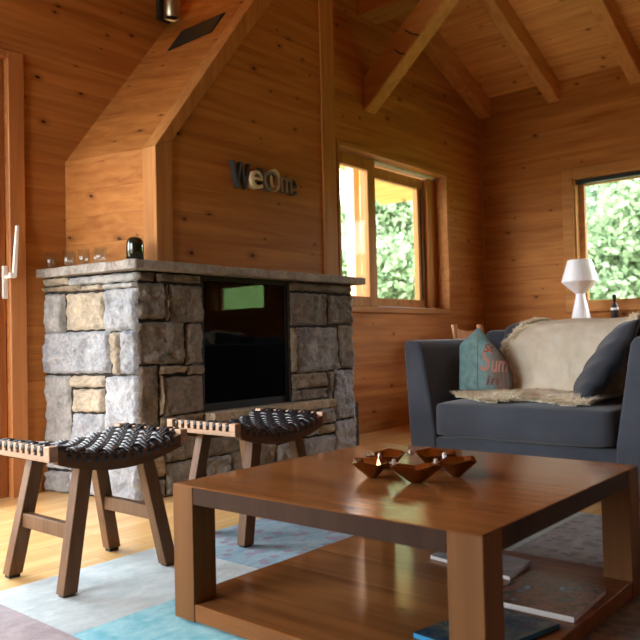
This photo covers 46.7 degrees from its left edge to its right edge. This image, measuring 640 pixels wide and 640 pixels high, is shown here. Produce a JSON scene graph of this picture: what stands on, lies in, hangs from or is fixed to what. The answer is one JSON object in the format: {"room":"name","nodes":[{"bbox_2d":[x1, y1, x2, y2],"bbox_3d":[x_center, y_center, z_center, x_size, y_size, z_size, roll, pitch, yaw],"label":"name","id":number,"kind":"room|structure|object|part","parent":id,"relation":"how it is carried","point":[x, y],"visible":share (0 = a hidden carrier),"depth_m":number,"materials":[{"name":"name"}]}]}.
{"room":"living room","nodes":[
{"label":"living room","id":0,"kind":"room"},
{"bbox_2d":[0,0,484,496],"bbox_3d":[-0.996,-1.513,4.788,0.250,4.862,8.406,-3,-2,40],"label":"wall","id":1,"kind":"structure","parent":0,"point":[78,55],"depth_m":4.58,"materials":[{"name":"brown wood"}]},
{"bbox_2d":[0,48,27,497],"bbox_3d":[-2.133,-0.249,3.197,0.151,2.301,1.792,-3,-2,40],"label":"door","id":2,"kind":"structure","parent":1,"relation":"in","point":[12,276],"depth_m":3.81,"materials":[{"name":"brown wood"}]},
{"bbox_3d":[-1.585,-0.296,3.796,0.086,0.373,0.056,-3,-2,40],"label":"handle","id":3,"kind":"part","parent":2,"relation":"part of","materials":[{"name":"silver metal"}]},
{"bbox_2d":[156,0,179,23],"bbox_3d":[-0.932,-1.964,4.583,0.144,0.219,0.100,-3,-2,40],"label":"wall lamp","id":4,"kind":"object","parent":1,"relation":"attached to","point":[167,11],"visible":1,"depth_m":4.56,"materials":[{"name":"silver metal"}]},
{"bbox_3d":[-0.915,-1.964,4.569,0.100,0.219,0.100,-3,-2,40],"label":"lamp shade","id":5,"kind":"part","parent":4,"relation":"part of","materials":[{"name":"silver metal"}]},
{"bbox_2d":[165,16,177,19],"bbox_3d":[-0.913,-1.872,4.566,0.085,0.006,0.085,-3,-2,40],"label":"diffuser","id":6,"kind":"object","parent":4,"relation":"attached to","point":[166,17],"depth_m":4.58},
{"bbox_2d":[39,416,409,492],"bbox_3d":[0.110,0.880,5.759,0.016,0.080,5.024,-3,-2,40],"label":"baseboard","id":7,"kind":"structure","parent":1,"relation":"attached to","point":[399,421],"depth_m":6.24,"materials":[{"name":"brown wood"}]},
{"bbox_2d":[358,0,419,24],"bbox_3d":[1.725,-2.754,5.190,3.471,0.287,0.260,-3,-2,40],"label":"purlin","id":8,"kind":"object","parent":1,"relation":"attached to","point":[375,11],"visible":1,"depth_m":6.14,"materials":[{"name":"brown wood"}]},
{"bbox_2d":[335,140,451,313],"bbox_3d":[0.600,-0.739,6.602,0.270,1.370,1.715,-3,-2,40],"label":"window","id":9,"kind":"structure","parent":1,"relation":"in","point":[429,186],"depth_m":6.91,"materials":[{"name":"brown wood"}]},
{"bbox_3d":[0.273,-0.749,6.204,0.055,1.272,0.604,-3,-2,40],"label":"sash","id":10,"kind":"part","parent":9,"relation":"part of","materials":[{"name":"brown wood"}]},
{"bbox_3d":[0.681,-0.731,6.802,0.055,1.249,0.935,-3,-2,40],"label":"sash","id":11,"kind":"part","parent":9,"relation":"part of","materials":[{"name":"brown wood"}]},
{"bbox_2d":[364,0,458,113],"bbox_3d":[0.759,-2.168,5.991,0.920,0.794,0.168,-3,-2,40],"label":"knee brace","id":12,"kind":"object","parent":1,"relation":"attached to","point":[427,16],"visible":1,"depth_m":6.00,"materials":[{"name":"brown wood"}]},
{"bbox_2d":[478,118,486,335],"bbox_3d":[1.706,-0.634,7.724,0.022,3.140,0.022,-3,-2,40],"label":"trim","id":13,"kind":"structure","parent":1,"relation":"attached to","point":[479,119],"depth_m":7.72,"materials":[{"name":"brown wood"}]},
{"bbox_2d":[0,425,639,590],"bbox_3d":[2.829,0.816,1.534,10.122,0.150,8.406,-3,-2,40],"label":"floor","id":14,"kind":"structure","parent":0,"point":[43,555],"depth_m":3.05,"materials":[{"name":"beige wood"}]},
{"bbox_2d":[36,259,365,501],"bbox_3d":[-0.577,0.312,4.409,0.746,1.182,1.952,-3,-2,40],"label":"fireplace","id":15,"kind":"object","parent":14,"relation":"on","point":[137,341],"visible":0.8,"depth_m":3.88,"materials":[{"name":"stone"}]},
{"bbox_2d":[126,237,143,259],"bbox_3d":[-0.922,-0.354,3.694,0.086,0.123,0.086,-3,-2,40],"label":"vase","id":16,"kind":"object","parent":15,"relation":"on","point":[134,246],"visible":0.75,"depth_m":3.66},
{"bbox_2d":[65,0,338,275],"bbox_3d":[-0.659,-1.449,4.499,0.630,2.338,1.600,-3,-2,40],"label":"chimney breast","id":17,"kind":"object","parent":15,"relation":"on","point":[251,82],"visible":0.83,"depth_m":4.24,"materials":[{"name":"brown wood"}]},
{"bbox_3d":[-0.839,-0.612,3.833,0.105,0.637,0.110,-3,-2,40],"label":"corner trim","id":18,"kind":"part","parent":17,"relation":"part of","materials":[{"name":"brown wood"}]},
{"bbox_2d":[168,12,224,50],"bbox_3d":[-0.739,-1.725,4.435,0.260,0.233,0.238,-3,-2,40],"label":"vent grille","id":19,"kind":"object","parent":17,"relation":"attached to","point":[196,32],"depth_m":4.42,"materials":[{"name":"black metal"}]},
{"bbox_3d":[-0.436,-1.755,4.373,0.105,1.743,1.440,-3,-2,40],"label":"corner trim","id":20,"kind":"part","parent":17,"relation":"part of","materials":[{"name":"brown wood"}]},
{"bbox_2d":[229,160,296,195],"bbox_3d":[-0.320,-0.823,4.355,0.052,0.152,0.535,-3,-2,40],"label":"sign","id":21,"kind":"object","parent":17,"relation":"attached to","point":[264,180],"depth_m":4.31,"materials":[{"name":"metal"}]},
{"bbox_3d":[0.032,-1.455,4.874,0.060,2.338,0.135,-3,-2,40],"label":"corner trim","id":22,"kind":"part","parent":17,"relation":"part of","materials":[{"name":"brown wood"}]},
{"bbox_3d":[-0.420,0.119,4.196,0.006,0.660,0.640,-3,-2,40],"label":"glass","id":23,"kind":"part","parent":15,"relation":"part of","materials":[{"name":"black glass"}]},
{"bbox_3d":[-0.420,0.126,4.195,0.025,0.727,0.676,-3,-2,40],"label":"fire door","id":24,"kind":"part","parent":15,"relation":"part of","materials":[{"name":"black metal"}]},
{"bbox_2d":[0,512,639,639],"bbox_3d":[0.407,0.794,1.510,3.184,0.005,3.439,-3,-2,40],"label":"rug","id":25,"kind":"object","parent":14,"relation":"on","point":[130,597],"visible":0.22,"depth_m":2.30,"materials":[{"name":"fabric"}]},
{"bbox_2d":[0,423,186,597],"bbox_3d":[-0.780,0.617,2.519,0.401,0.471,0.533,-3,-2,40],"label":"stool","id":26,"kind":"object","parent":25,"relation":"on","point":[124,445],"visible":1,"depth_m":2.47,"materials":[{"name":"brown wood"}]},
{"bbox_3d":[-0.996,0.648,2.501,0.141,0.395,0.053,0,-2,-33],"label":"leg","id":27,"kind":"part","parent":26,"relation":"part of","materials":[{"name":"brown wood"}]},
{"bbox_3d":[-0.945,0.409,2.336,0.395,0.047,0.030,-3,-2,40],"label":"rail","id":28,"kind":"part","parent":26,"relation":"part of","materials":[{"name":"brown wood"}]},
{"bbox_3d":[-0.760,0.637,2.302,0.053,0.395,0.141,-2,-2,24],"label":"leg","id":29,"kind":"part","parent":26,"relation":"part of","materials":[{"name":"brown wood"}]},
{"bbox_3d":[-0.784,0.420,2.524,0.402,0.078,0.533,-3,-2,40],"label":"woven seat","id":30,"kind":"part","parent":26,"relation":"part of","materials":[{"name":"black leather"}]},
{"bbox_3d":[-0.798,0.649,2.734,0.053,0.395,0.141,-2,-2,24],"label":"leg","id":31,"kind":"part","parent":26,"relation":"part of","materials":[{"name":"brown wood"}]},
{"bbox_3d":[-0.645,0.437,2.406,0.032,0.085,0.465,-3,-2,40],"label":"rail","id":32,"kind":"part","parent":26,"relation":"part of","materials":[{"name":"brown wood"}]},
{"bbox_3d":[-0.625,0.411,2.713,0.395,0.047,0.030,-3,-2,40],"label":"rail","id":33,"kind":"part","parent":26,"relation":"part of","materials":[{"name":"brown wood"}]},
{"bbox_3d":[-0.563,0.638,2.535,0.141,0.395,0.053,0,-2,-33],"label":"leg","id":34,"kind":"part","parent":26,"relation":"part of","materials":[{"name":"brown wood"}]},
{"bbox_2d":[167,408,326,547],"bbox_3d":[-0.286,0.619,3.020,0.402,0.471,0.533,-3,-2,40],"label":"stool","id":35,"kind":"object","parent":25,"relation":"on","point":[262,425],"visible":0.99,"depth_m":2.94,"materials":[{"name":"brown wood"}]},
{"bbox_3d":[-0.502,0.650,3.003,0.141,0.395,0.053,0,-2,-33],"label":"leg","id":36,"kind":"part","parent":35,"relation":"part of","materials":[{"name":"brown wood"}]},
{"bbox_3d":[-0.451,0.411,2.837,0.395,0.047,0.030,-3,-2,40],"label":"rail","id":37,"kind":"part","parent":35,"relation":"part of","materials":[{"name":"brown wood"}]},
{"bbox_3d":[-0.428,0.452,3.142,0.032,0.085,0.465,-3,-2,40],"label":"rail","id":38,"kind":"part","parent":35,"relation":"part of","materials":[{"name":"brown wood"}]},
{"bbox_3d":[-0.305,0.651,3.236,0.053,0.395,0.141,-2,-2,24],"label":"leg","id":39,"kind":"part","parent":35,"relation":"part of","materials":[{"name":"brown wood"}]},
{"bbox_3d":[-0.290,0.422,3.026,0.402,0.078,0.533,-3,-2,40],"label":"woven seat","id":40,"kind":"part","parent":35,"relation":"part of","materials":[{"name":"black leather"}]},
{"bbox_3d":[-0.266,0.639,2.804,0.053,0.395,0.141,-2,-2,24],"label":"leg","id":41,"kind":"part","parent":35,"relation":"part of","materials":[{"name":"brown wood"}]},
{"bbox_3d":[-0.151,0.439,2.908,0.032,0.085,0.465,-3,-2,40],"label":"rail","id":42,"kind":"part","parent":35,"relation":"part of","materials":[{"name":"brown wood"}]},
{"bbox_3d":[-0.131,0.414,3.215,0.395,0.047,0.030,-3,-2,40],"label":"rail","id":43,"kind":"part","parent":35,"relation":"part of","materials":[{"name":"brown wood"}]},
{"bbox_3d":[-0.069,0.640,3.036,0.141,0.395,0.053,0,-2,-33],"label":"leg","id":44,"kind":"part","parent":35,"relation":"part of","materials":[{"name":"brown wood"}]},
{"bbox_2d":[173,442,639,639],"bbox_3d":[0.266,0.625,2.112,0.953,0.371,0.953,-3,-2,40],"label":"coffee table","id":45,"kind":"object","parent":25,"relation":"on","point":[381,581],"visible":0.97,"depth_m":1.97,"materials":[{"name":"brown wood"}]},
{"bbox_3d":[-0.348,0.637,2.061,0.082,0.362,0.082,-3,-2,40],"label":"leg","id":46,"kind":"part","parent":45,"relation":"part of","materials":[{"name":"brown wood"}]},
{"bbox_2d":[195,536,632,639],"bbox_3d":[0.270,0.780,2.108,0.951,0.046,0.951,-3,-2,40],"label":"shelf","id":47,"kind":"object","parent":45,"relation":"attached to","point":[353,587],"depth_m":2.04,"materials":[{"name":"brown wood"}]},
{"bbox_2d":[352,447,476,482],"bbox_3d":[0.271,0.411,2.120,0.346,0.056,0.343,-3,-2,40],"label":"candle holder","id":48,"kind":"object","parent":45,"relation":"on","point":[434,459],"visible":1,"depth_m":2.05,"materials":[{"name":"brown wood"}]},
{"bbox_2d":[352,457,388,477],"bbox_3d":[0.142,0.415,2.079,0.121,0.052,0.116,-3,-2,40],"label":"cup","id":49,"kind":"object","parent":48,"relation":"on","point":[371,467],"depth_m":2.06,"materials":[{"name":"brown wood"}]},
{"bbox_2d":[365,448,405,468],"bbox_3d":[0.196,0.417,2.219,0.103,0.052,0.138,-3,-2,40],"label":"cup","id":50,"kind":"object","parent":48,"relation":"on","point":[388,454],"depth_m":2.24,"materials":[{"name":"brown wood"}]},
{"bbox_2d":[390,462,442,482],"bbox_3d":[0.258,0.410,1.985,0.120,0.052,0.116,-3,-2,40],"label":"cup","id":51,"kind":"object","parent":48,"relation":"on","point":[419,473],"depth_m":1.97,"materials":[{"name":"brown wood"}]},
{"bbox_2d":[415,447,457,465],"bbox_3d":[0.344,0.414,2.209,0.119,0.052,0.117,-1,-2,1],"label":"cup","id":52,"kind":"object","parent":48,"relation":"on","point":[428,455],"depth_m":2.20,"materials":[{"name":"brown wood"}]},
{"bbox_2d":[440,455,476,476],"bbox_3d":[0.384,0.409,2.066,0.104,0.052,0.136,-3,-2,40],"label":"cup","id":53,"kind":"object","parent":48,"relation":"on","point":[456,466],"depth_m":2.04,"materials":[{"name":"brown wood"}]},
{"bbox_3d":[0.317,0.606,1.498,0.082,0.362,0.082,-3,-2,40],"label":"leg","id":54,"kind":"part","parent":45,"relation":"part of","materials":[{"name":"brown wood"}]},
{"bbox_2d":[430,552,530,580],"bbox_3d":[0.506,0.750,2.311,0.170,0.012,0.326,0,-2,-41],"label":"magazine","id":55,"kind":"object","parent":45,"relation":"on","point":[512,566],"visible":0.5,"depth_m":2.25,"materials":[{"name":"paper"}]},
{"bbox_2d":[412,608,559,639],"bbox_3d":[0.398,0.737,1.760,0.308,0.013,0.190,0,-2,-37],"label":"magazine","id":56,"kind":"object","parent":45,"relation":"on","point":[518,626],"visible":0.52,"depth_m":1.75,"materials":[{"name":"blue paper"}]},
{"bbox_2d":[503,571,606,623],"bbox_3d":[0.617,0.737,1.985,0.237,0.016,0.285,-3,-2,40],"label":"magazine","id":57,"kind":"object","parent":45,"relation":"on","point":[535,593],"visible":0.86,"depth_m":1.95,"materials":[{"name":"paper"}]},
{"bbox_3d":[0.879,0.611,2.163,0.082,0.362,0.082,-3,-2,40],"label":"leg","id":58,"kind":"part","parent":45,"relation":"part of","materials":[{"name":"brown wood"}]},
{"bbox_2d":[355,402,358,445],"bbox_3d":[0.051,0.749,5.303,0.420,0.319,0.200,-3,-2,40],"label":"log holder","id":59,"kind":"object","parent":14,"relation":"on","point":[356,403],"visible":0.15,"depth_m":5.23,"materials":[{"name":"black metal"}]},
{"bbox_2d":[451,324,482,338],"bbox_3d":[1.510,0.468,6.513,0.515,0.879,0.511,-3,-2,40],"label":"wooden chair","id":60,"kind":"object","parent":14,"relation":"on","point":[457,333],"visible":0.18,"depth_m":6.53,"materials":[{"name":"brown wood"}]},
{"bbox_3d":[1.210,0.474,6.466,0.117,0.879,0.051,-3,-2,40],"label":"post","id":61,"kind":"part","parent":60,"relation":"part of","materials":[{"name":"brown wood"}]},
{"bbox_3d":[1.335,0.132,6.664,0.023,0.121,0.460,-3,-2,40],"label":"rail","id":62,"kind":"part","parent":60,"relation":"part of","materials":[{"name":"brown wood"}]},
{"bbox_2d":[404,322,639,500],"bbox_3d":[1.219,0.418,3.842,1.268,0.846,0.972,-3,-2,40],"label":"sofa","id":63,"kind":"object","parent":14,"relation":"on","point":[607,430],"visible":0.52,"depth_m":3.52,"materials":[{"name":"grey fabric"}]},
{"bbox_3d":[0.807,0.459,4.190,0.188,0.704,0.895,-3,-2,40],"label":"arm","id":64,"kind":"part","parent":63,"relation":"part of","materials":[{"name":"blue fabric"}]},
{"bbox_2d":[436,397,622,447],"bbox_3d":[1.154,0.492,3.766,0.905,0.209,0.774,-3,-2,40],"label":"seat cushion","id":65,"kind":"object","parent":63,"relation":"on","point":[459,421],"depth_m":3.45,"materials":[{"name":"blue fabric"}]},
{"bbox_2d":[447,387,623,406],"bbox_3d":[1.045,0.368,3.673,0.847,0.063,0.549,-3,-2,40],"label":"sheepskin throw","id":66,"kind":"object","parent":63,"relation":"on","point":[562,398],"visible":0.91,"depth_m":3.55,"materials":[{"name":"beige fur"}]},
{"bbox_2d":[459,327,513,390],"bbox_3d":[0.884,0.210,3.942,0.285,0.346,0.130,-2,-2,22],"label":"cushion","id":67,"kind":"object","parent":66,"relation":"on","point":[482,365],"visible":1,"depth_m":3.90,"materials":[{"name":"teal fabric"}]},
{"bbox_2d":[500,311,639,398],"bbox_3d":[1.383,0.181,3.983,0.740,0.432,0.586,-3,-2,40],"label":"sheepskin throw","id":68,"kind":"object","parent":63,"relation":"on","point":[542,352],"visible":0.62,"depth_m":3.85,"materials":[{"name":"beige fur"}]},
{"bbox_2d":[504,322,639,396],"bbox_3d":[1.353,0.202,3.951,0.770,0.418,0.254,-3,-2,40],"label":"cushion","id":69,"kind":"object","parent":63,"relation":"on","point":[509,329],"depth_m":4.13,"materials":[{"name":"beige fabric"}]},
{"bbox_2d":[573,319,639,398],"bbox_3d":[1.348,0.210,3.520,0.299,0.423,0.462,-2,-2,12],"label":"cushion","id":70,"kind":"object","parent":63,"relation":"on","point":[609,356],"visible":0.86,"depth_m":3.33,"materials":[{"name":"grey fabric"}]},
{"bbox_3d":[1.631,0.420,3.493,0.188,0.704,0.895,-3,-2,40],"label":"arm","id":71,"kind":"part","parent":63,"relation":"part of","materials":[{"name":"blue fabric"}]},
{"bbox_3d":[2.832,0.438,6.407,2.010,0.872,0.514,-3,-2,40],"label":"sideboard","id":72,"kind":"object","parent":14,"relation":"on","visible":0},
{"bbox_2d":[561,259,598,318],"bbox_3d":[2.406,-0.266,6.848,0.328,0.577,0.328,-3,-2,40],"label":"table lamp","id":73,"kind":"object","parent":72,"relation":"on","point":[580,275],"visible":0.86,"depth_m":6.76,"materials":[{"name":"white ceramic"}]},
{"bbox_3d":[2.403,-0.397,6.852,0.328,0.315,0.328,-3,-2,40],"label":"lamp shade","id":74,"kind":"part","parent":73,"relation":"part of","materials":[{"name":"white fabric"}]},
{"bbox_2d":[611,294,618,317],"bbox_3d":[2.628,-0.109,6.607,0.069,0.240,0.069,-3,-2,40],"label":"bottle","id":75,"kind":"object","parent":72,"relation":"on","point":[614,309],"visible":0.85,"depth_m":6.58,"materials":[{"name":"black glass"}]},
{"bbox_2d":[340,0,639,204],"bbox_3d":[2.256,-3.047,2.371,12.602,2.360,10.500,-3,-2,40],"label":"ceiling","id":76,"kind":"structure","parent":0,"point":[567,33],"depth_m":6.83,"materials":[{"name":"brown wood"}]},
{"bbox_2d":[397,12,489,118],"bbox_3d":[0.707,-2.830,6.580,0.129,1.444,3.126,-3,-2,40],"label":"rafter","id":77,"kind":"object","parent":76,"relation":"attached to","point":[437,49],"visible":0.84,"depth_m":7.25,"materials":[{"name":"brown wood"}]},
{"bbox_2d":[479,0,559,102],"bbox_3d":[1.014,-3.019,5.797,0.120,1.764,3.926,-3,-2,40],"label":"rafter","id":78,"kind":"object","parent":76,"relation":"attached to","point":[500,12],"visible":1,"depth_m":6.70,"materials":[{"name":"brown wood"}]},
{"bbox_2d":[586,0,639,83],"bbox_3d":[1.610,-3.046,5.293,0.120,1.764,3.926,-3,-2,40],"label":"rafter","id":79,"kind":"object","parent":76,"relation":"attached to","point":[606,13],"visible":1,"depth_m":6.33,"materials":[{"name":"brown wood"}]},
{"bbox_2d":[481,65,639,332],"bbox_3d":[5.535,-0.859,4.632,9.872,3.240,0.200,-3,-2,40],"label":"wall","id":80,"kind":"structure","parent":0,"point":[527,140],"depth_m":7.35,"materials":[{"name":"brown wood"}]},
{"bbox_2d":[561,156,639,312],"bbox_3d":[3.182,-0.795,6.595,2.000,1.390,0.222,-3,-2,40],"label":"window","id":81,"kind":"structure","parent":80,"relation":"in","point":[574,181],"depth_m":7.10,"materials":[{"name":"brown wood"}]},
{"bbox_3d":[3.209,-0.770,6.625,1.756,1.216,0.060,-3,-2,40],"label":"sash","id":82,"kind":"part","parent":81,"relation":"part of","materials":[{"name":"brown wood"}]},
{"label":"outside","id":83,"kind":"structure","parent":0,"visible":0},
{"bbox_3d":[0.027,1.139,-0.031,120.000,0.150,120.000,-3,-2,40],"label":"ground","id":84,"kind":"structure","parent":83,"visible":0},
{"bbox_2d":[341,171,345,237],"bbox_3d":[3.448,-2.433,24.296,8.660,8.178,6.545,-2,-2,16],"label":"tree","id":85,"kind":"object","parent":84,"relation":"on","point":[342,172],"visible":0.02,"depth_m":24.48,"materials":[{"name":"green plant"}]},
{"bbox_2d":[345,166,361,295],"bbox_3d":[0.366,-0.701,8.001,0.120,3.550,0.100,-3,-2,40],"label":"porch post","id":86,"kind":"object","parent":84,"relation":"on","point":[351,175],"visible":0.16,"depth_m":7.97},
{"bbox_2d":[341,186,414,299],"bbox_3d":[1.993,-0.955,16.218,5.178,4.860,4.422,0,-2,-36],"label":"tree","id":87,"kind":"object","parent":84,"relation":"on","point":[394,221],"visible":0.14,"depth_m":14.98,"materials":[{"name":"green plant"}]},
{"bbox_2d":[586,185,606,223],"bbox_3d":[11.715,-3.118,25.456,9.397,9.221,5.839,-2,-2,29],"label":"tree","id":88,"kind":"object","parent":84,"relation":"on","point":[591,209],"visible":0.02,"depth_m":25.41,"materials":[{"name":"green plant"}]},
{"bbox_2d":[586,178,639,299],"bbox_3d":[7.992,-1.872,16.058,6.592,6.400,4.443,-2,-2,15],"label":"tree","id":89,"kind":"object","parent":84,"relation":"on","point":[613,232],"visible":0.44,"depth_m":15.46,"materials":[{"name":"green plant"}]}
]}

